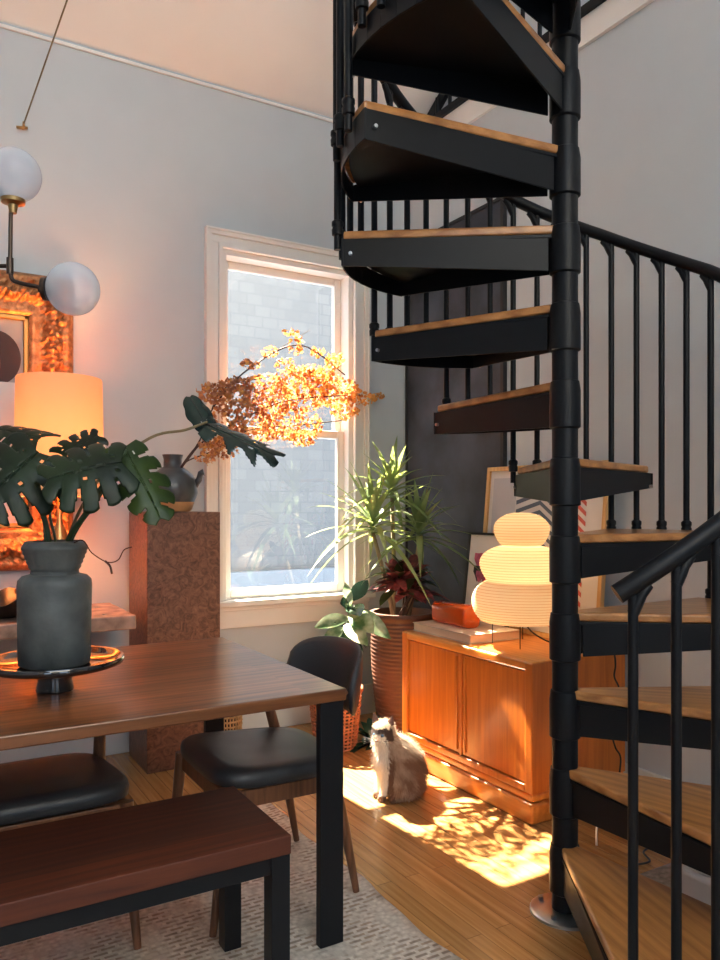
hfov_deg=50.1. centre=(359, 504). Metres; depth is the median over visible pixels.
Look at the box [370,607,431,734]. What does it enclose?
planter
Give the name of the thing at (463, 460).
chalkboard panel
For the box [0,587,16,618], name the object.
bronze bowl
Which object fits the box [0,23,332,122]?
trim
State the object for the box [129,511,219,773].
pedestal
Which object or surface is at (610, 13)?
trim
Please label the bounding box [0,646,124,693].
dish
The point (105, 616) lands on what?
console table
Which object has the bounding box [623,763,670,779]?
baseboard
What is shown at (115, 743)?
baseboard
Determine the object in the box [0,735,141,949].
dining chair
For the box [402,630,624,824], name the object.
credenza
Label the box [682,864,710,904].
pet feeder
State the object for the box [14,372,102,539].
table lamp
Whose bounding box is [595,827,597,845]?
cable
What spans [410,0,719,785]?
wall
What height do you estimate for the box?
0.106 m
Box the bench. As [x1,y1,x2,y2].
[0,786,290,959]
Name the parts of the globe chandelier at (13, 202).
arm frame, glass globe, glass globe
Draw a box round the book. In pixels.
[413,620,519,644]
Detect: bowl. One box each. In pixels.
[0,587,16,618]
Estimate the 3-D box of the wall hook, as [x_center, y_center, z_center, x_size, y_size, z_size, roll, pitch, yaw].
[-1.634,-1.836,3.726,0.052,0.032,0.040,0,0,-31]
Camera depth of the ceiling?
4.03 m
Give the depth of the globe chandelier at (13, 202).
2.19 m
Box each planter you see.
[309,684,363,751]
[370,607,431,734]
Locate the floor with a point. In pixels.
(466, 871)
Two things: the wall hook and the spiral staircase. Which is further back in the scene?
the wall hook
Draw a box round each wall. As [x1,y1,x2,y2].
[0,22,404,683]
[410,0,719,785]
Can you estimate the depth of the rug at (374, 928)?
2.28 m
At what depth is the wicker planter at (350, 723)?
4.00 m
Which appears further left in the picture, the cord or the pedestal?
the cord
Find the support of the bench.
on the rug at (374, 928)
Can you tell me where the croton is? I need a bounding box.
[365,553,448,614]
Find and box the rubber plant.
[314,580,390,645]
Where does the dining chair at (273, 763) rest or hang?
on the rug at (374, 928)
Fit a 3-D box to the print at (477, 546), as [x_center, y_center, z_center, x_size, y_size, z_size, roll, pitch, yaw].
[0.658,0.388,3.965,0.075,0.485,0.355,0,0,-31]
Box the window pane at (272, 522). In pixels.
[228,270,334,588]
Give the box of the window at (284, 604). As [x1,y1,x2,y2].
[204,225,375,628]
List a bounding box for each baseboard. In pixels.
[0,683,375,763]
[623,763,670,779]
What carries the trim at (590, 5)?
attached to the wall at (134, 162)
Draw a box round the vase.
[16,540,91,670]
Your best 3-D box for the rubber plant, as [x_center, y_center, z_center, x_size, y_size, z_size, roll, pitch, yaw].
[-0.059,0.731,3.938,0.339,0.664,0.338,0,0,-31]
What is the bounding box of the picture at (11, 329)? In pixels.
[0,318,22,522]
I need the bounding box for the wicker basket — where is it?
[224,715,242,730]
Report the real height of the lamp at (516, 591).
1.242 m
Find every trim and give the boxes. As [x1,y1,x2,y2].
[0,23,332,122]
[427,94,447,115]
[433,0,605,117]
[444,0,653,123]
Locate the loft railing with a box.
[435,0,541,113]
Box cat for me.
[366,712,431,804]
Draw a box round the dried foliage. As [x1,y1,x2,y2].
[180,327,384,467]
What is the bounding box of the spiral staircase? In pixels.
[330,0,719,959]
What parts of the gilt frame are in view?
frame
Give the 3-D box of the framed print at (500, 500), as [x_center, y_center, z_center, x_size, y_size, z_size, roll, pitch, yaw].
[0.872,0.215,3.757,0.101,0.830,0.830,0,0,-31]
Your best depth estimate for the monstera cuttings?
2.14 m
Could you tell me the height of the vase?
0.352 m
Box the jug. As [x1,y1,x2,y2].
[149,454,204,511]
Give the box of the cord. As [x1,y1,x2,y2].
[23,0,67,123]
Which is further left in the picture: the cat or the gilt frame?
the gilt frame
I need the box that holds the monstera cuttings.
[0,395,285,573]
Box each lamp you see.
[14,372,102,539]
[471,513,650,864]
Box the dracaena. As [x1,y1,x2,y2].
[305,438,481,614]
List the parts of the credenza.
door, door pull, door pull, door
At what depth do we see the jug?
3.79 m
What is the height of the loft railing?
0.921 m
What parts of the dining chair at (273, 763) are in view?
leg, leg, seat, seat frame, leg, backrest, leg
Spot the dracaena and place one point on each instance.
(391, 475)
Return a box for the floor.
[105,712,670,959]
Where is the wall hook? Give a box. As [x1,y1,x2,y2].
[16,121,27,129]
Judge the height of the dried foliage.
0.879 m
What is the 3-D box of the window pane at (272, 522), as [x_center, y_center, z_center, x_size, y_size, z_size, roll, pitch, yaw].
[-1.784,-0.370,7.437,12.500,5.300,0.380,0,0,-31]
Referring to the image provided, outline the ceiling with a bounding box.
[0,0,588,117]
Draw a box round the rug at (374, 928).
[0,803,462,959]
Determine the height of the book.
0.042 m
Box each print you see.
[462,532,508,627]
[483,460,607,638]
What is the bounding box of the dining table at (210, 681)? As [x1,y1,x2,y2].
[0,637,345,948]
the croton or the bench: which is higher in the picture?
the croton
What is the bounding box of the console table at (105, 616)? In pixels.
[0,603,135,639]
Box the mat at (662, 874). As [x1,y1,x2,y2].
[641,863,670,887]
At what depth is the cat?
3.31 m
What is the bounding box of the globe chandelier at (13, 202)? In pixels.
[0,146,99,315]
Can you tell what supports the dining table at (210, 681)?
on the rug at (374, 928)
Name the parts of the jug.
spout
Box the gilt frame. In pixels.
[0,269,72,570]
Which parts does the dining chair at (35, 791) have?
seat frame, seat, leg, leg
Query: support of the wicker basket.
on the floor
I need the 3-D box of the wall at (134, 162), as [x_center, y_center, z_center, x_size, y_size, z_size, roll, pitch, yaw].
[-1.675,-0.645,3.814,7.800,3.850,0.150,0,0,-31]
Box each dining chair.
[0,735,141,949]
[172,636,362,937]
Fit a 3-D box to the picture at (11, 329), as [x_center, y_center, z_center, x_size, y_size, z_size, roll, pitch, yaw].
[-2.149,-0.403,3.432,1.285,1.025,0.016,0,0,-31]
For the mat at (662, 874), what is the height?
0.004 m
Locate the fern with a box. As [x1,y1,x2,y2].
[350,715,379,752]
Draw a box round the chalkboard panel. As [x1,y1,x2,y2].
[405,198,506,608]
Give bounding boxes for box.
[431,600,479,627]
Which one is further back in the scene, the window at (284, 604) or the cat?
the window at (284, 604)

